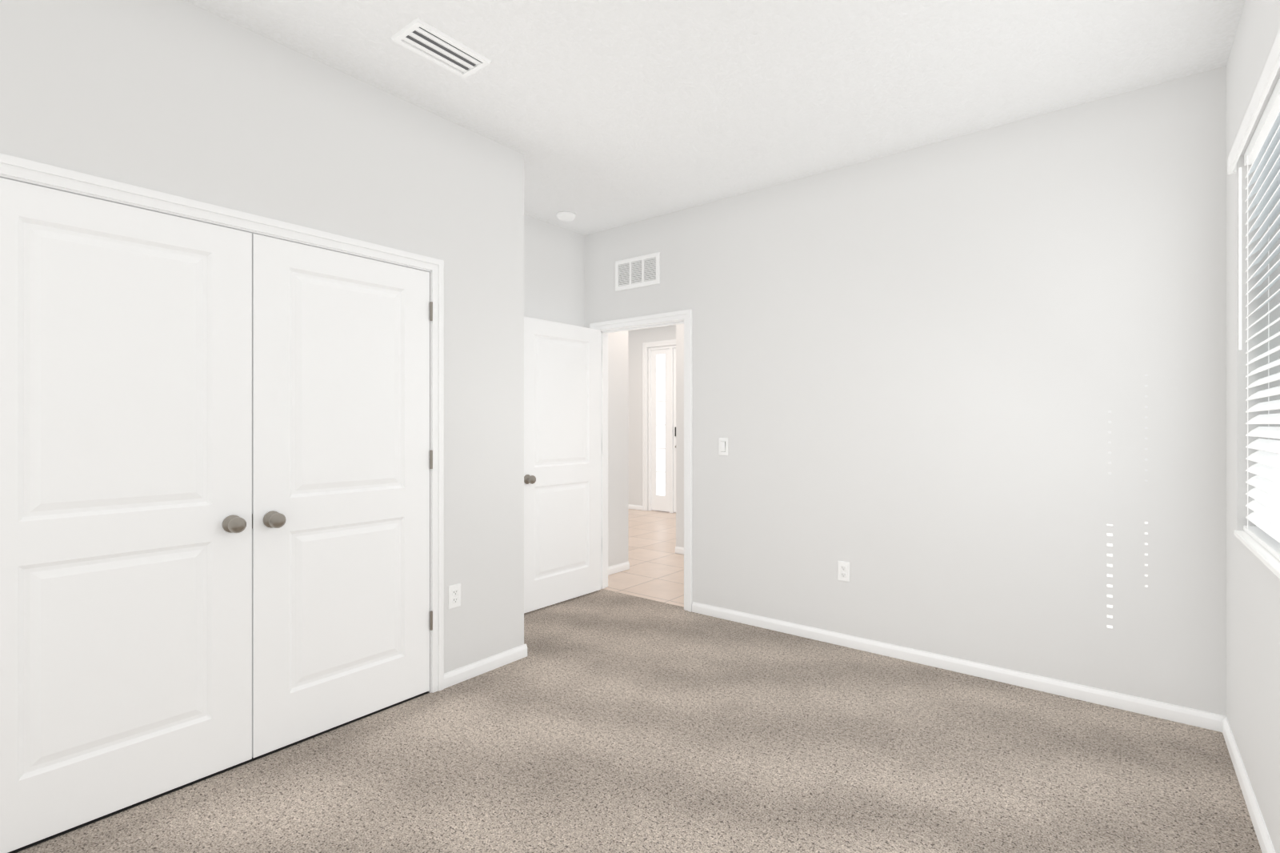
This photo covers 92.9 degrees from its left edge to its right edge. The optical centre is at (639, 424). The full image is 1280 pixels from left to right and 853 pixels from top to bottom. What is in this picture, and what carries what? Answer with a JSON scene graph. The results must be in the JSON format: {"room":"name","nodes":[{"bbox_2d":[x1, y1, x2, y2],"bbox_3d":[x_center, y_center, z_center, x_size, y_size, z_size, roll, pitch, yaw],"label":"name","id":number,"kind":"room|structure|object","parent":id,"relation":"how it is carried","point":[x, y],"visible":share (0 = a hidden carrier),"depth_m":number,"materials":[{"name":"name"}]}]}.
{"room":"empty bedroom","nodes":[
{"label":"empty bedroom","id":0,"kind":"room"},
{"bbox_2d":[0,0,523,692],"bbox_3d":[-1.544,-0.110,2.385,0.120,2.820,2.730,0,0,38],"label":"wall","id":1,"kind":"structure","parent":0,"point":[182,98],"depth_m":2.56,"materials":[{"name":"white paint"}]},
{"bbox_2d":[0,177,251,852],"bbox_3d":[-1.723,0.274,2.034,0.107,2.028,0.776,0,0,38],"label":"closet door","id":2,"kind":"structure","parent":1,"relation":"in","point":[126,331],"depth_m":2.03,"materials":[{"name":"white paint"}]},
{"bbox_2d":[0,153,443,852],"bbox_3d":[-1.542,0.269,2.388,0.122,2.062,1.544,0,0,38],"label":"door frame","id":3,"kind":"structure","parent":1,"relation":"attached to","point":[2,176],"depth_m":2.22,"materials":[{"name":"white wood"}]},
{"bbox_2d":[252,233,432,757],"bbox_3d":[-1.240,0.274,2.645,0.107,2.028,0.776,0,0,38],"label":"closet door","id":4,"kind":"structure","parent":1,"relation":"in","point":[342,458],"depth_m":2.60,"materials":[{"name":"white paint"}]},
{"bbox_2d":[448,583,460,608],"bbox_3d":[-0.930,0.860,3.060,0.008,0.115,0.070,0,0,38],"label":"outlet","id":5,"kind":"object","parent":1,"relation":"attached to","point":[454,590],"visible":1,"depth_m":3.06,"materials":[{"name":"white plastic"}]},
{"bbox_2d":[444,643,527,688],"bbox_3d":[-0.808,1.266,3.210,0.013,0.068,0.548,0,0,38],"label":"baseboard","id":6,"kind":"structure","parent":0,"point":[456,676],"depth_m":3.19,"materials":[{"name":"white wood"}]},
{"bbox_2d":[524,214,584,327],"bbox_3d":[-1.736,-0.110,3.352,0.120,2.820,4.250,0,0,38],"label":"wall","id":7,"kind":"structure","parent":0,"point":[554,255],"depth_m":4.62,"materials":[{"name":"white paint"}]},
{"bbox_2d":[608,330,627,566],"bbox_3d":[-0.329,-0.110,5.312,0.120,2.820,0.570,0,0,38],"label":"wall","id":8,"kind":"structure","parent":0,"point":[618,342],"depth_m":5.38,"materials":[{"name":"white paint"}]},
{"bbox_2d":[608,561,629,575],"bbox_3d":[-0.276,1.266,5.271,0.013,0.068,0.570,0,0,38],"label":"baseboard","id":9,"kind":"structure","parent":8,"relation":"attached to","point":[622,566],"depth_m":5.37,"materials":[{"name":"white wood"}]},
{"bbox_2d":[16,588,1262,852],"bbox_3d":[-0.217,1.360,2.105,4.050,0.120,4.175,0,0,38],"label":"floor","id":10,"kind":"structure","parent":0,"point":[627,723],"depth_m":2.30,"materials":[{"name":"beige carpet"}]},
{"bbox_2d":[604,508,683,607],"bbox_3d":[0.305,1.362,6.904,9.180,0.116,4.005,0,0,38],"label":"floor","id":11,"kind":"structure","parent":0,"point":[655,572],"depth_m":5.79,"materials":[{"name":"beige tile"}]},
{"bbox_2d":[628,324,675,510],"bbox_3d":[-0.185,-0.110,9.588,5.085,2.820,0.200,0,0,38],"label":"wall","id":12,"kind":"structure","parent":0,"point":[636,338],"depth_m":9.36,"materials":[{"name":"white paint"}]},
{"bbox_2d":[628,504,642,510],"bbox_3d":[-1.096,1.266,10.172,2.930,0.068,0.013,0,0,38],"label":"baseboard","id":13,"kind":"structure","parent":12,"relation":"attached to","point":[630,506],"depth_m":9.36,"materials":[{"name":"white wood"}]},
{"bbox_2d":[642,339,675,510],"bbox_3d":[0.632,0.027,8.804,1.492,2.546,0.018,0,0,38],"label":"door frame","id":14,"kind":"structure","parent":12,"relation":"attached to","point":[645,345],"depth_m":9.24,"materials":[{"name":"white wood"}]},
{"bbox_2d":[648,344,675,512],"bbox_3d":[0.680,0.066,8.864,1.336,2.468,0.145,0,0,38],"label":"front door","id":15,"kind":"structure","parent":12,"relation":"in","point":[662,360],"depth_m":9.13,"materials":[{"name":"white paint"}]},
{"bbox_2d":[676,324,683,547],"bbox_3d":[2.010,-0.110,4.962,4.095,2.820,0.120,0,0,38],"label":"wall","id":16,"kind":"structure","parent":0,"point":[679,327],"depth_m":6.15,"materials":[{"name":"white paint"}]},
{"bbox_2d":[675,546,683,554],"bbox_3d":[1.891,1.266,4.972,3.895,0.068,0.013,0,0,38],"label":"baseboard","id":17,"kind":"structure","parent":16,"relation":"attached to","point":[678,550],"depth_m":6.14,"materials":[{"name":"white wood"}]},
{"bbox_2d":[184,0,1245,235],"bbox_3d":[-0.989,-1.595,5.266,9.180,0.150,8.180,0,0,38],"label":"ceiling","id":18,"kind":"structure","parent":0,"point":[619,113],"depth_m":2.61,"materials":[{"name":"white paint"}]},
{"bbox_2d":[390,17,491,78],"bbox_3d":[-0.799,-1.512,2.466,0.190,0.015,0.345,0,0,38],"label":"ceiling vent","id":19,"kind":"object","parent":18,"relation":"in","point":[418,36],"visible":1,"depth_m":2.45,"materials":[{"name":"white plastic"}]},
{"bbox_2d":[556,211,575,220],"bbox_3d":[-0.534,-1.502,4.397,0.136,0.035,0.136,0,0,38],"label":"smoke detector","id":20,"kind":"object","parent":18,"relation":"attached to","point":[562,215],"visible":1,"depth_m":4.36,"materials":[{"name":"white plastic"}]},
{"bbox_2d":[584,65,1226,715],"bbox_3d":[1.055,-0.110,3.780,3.730,2.820,0.120,0,0,38],"label":"wall","id":21,"kind":"structure","parent":0,"point":[982,374],"depth_m":3.15,"materials":[{"name":"white paint"}]},
{"bbox_2d":[524,316,600,613],"bbox_3d":[-0.572,0.274,4.461,0.179,2.028,0.824,0,0,39],"label":"entry door","id":22,"kind":"structure","parent":21,"relation":"in","point":[562,362],"depth_m":4.43,"materials":[{"name":"white paint"}]},
{"bbox_2d":[615,252,659,291],"bbox_3d":[-0.023,-1.140,4.548,0.420,0.225,0.010,0,0,38],"label":"air vent","id":23,"kind":"object","parent":21,"relation":"in","point":[643,270],"visible":1,"depth_m":4.54,"materials":[{"name":"white plastic"}]},
{"bbox_2d":[590,309,691,611],"bbox_3d":[0.022,0.248,4.585,0.956,2.103,0.138,0,0,38],"label":"door frame","id":24,"kind":"structure","parent":21,"relation":"attached to","point":[686,314],"depth_m":4.41,"materials":[{"name":"white wood"}]},
{"bbox_2d":[719,437,727,455],"bbox_3d":[0.558,0.146,4.088,0.070,0.115,0.012,0,0,38],"label":"switch","id":25,"kind":"object","parent":21,"relation":"attached to","point":[723,442],"visible":1,"depth_m":4.08,"materials":[{"name":"white plastic"}]},
{"bbox_2d":[837,560,849,581],"bbox_3d":[1.200,0.862,3.584,0.070,0.115,0.008,0,0,38],"label":"outlet","id":26,"kind":"object","parent":21,"relation":"attached to","point":[843,567],"visible":1,"depth_m":3.58,"materials":[{"name":"white plastic"}]},
{"bbox_2d":[692,601,1226,731],"bbox_3d":[1.421,1.266,3.406,2.691,0.068,0.013,0,0,38],"label":"baseboard","id":27,"kind":"structure","parent":21,"relation":"attached to","point":[1193,717],"depth_m":3.11,"materials":[{"name":"white wood"}]},
{"bbox_2d":[1226,0,1279,852],"bbox_3d":[1.317,-0.110,0.941,0.200,2.820,4.250,0,0,38],"label":"wall","id":28,"kind":"structure","parent":0,"point":[1253,590],"depth_m":2.29,"materials":[{"name":"white paint"}]},
{"bbox_2d":[1222,716,1275,852],"bbox_3d":[1.229,1.266,1.002,0.013,0.068,3.997,0,0,38],"label":"baseboard","id":29,"kind":"structure","parent":28,"relation":"attached to","point":[1263,837],"depth_m":2.08,"materials":[{"name":"white wood"}]},
{"bbox_2d":[1227,29,1279,559],"bbox_3d":[1.826,-0.316,1.712,0.095,1.432,1.574,0,0,38],"label":"window","id":30,"kind":"structure","parent":28,"relation":"in","point":[1262,153],"depth_m":2.06,"materials":[{"name":"white plastic"}]},
{"bbox_2d":[1234,530,1279,579],"bbox_3d":[1.864,0.414,1.682,0.159,0.020,1.548,0,0,38],"label":"window sill","id":31,"kind":"structure","parent":28,"relation":"attached to","point":[1270,561],"depth_m":1.95,"materials":[{"name":"white wood"}]}
]}

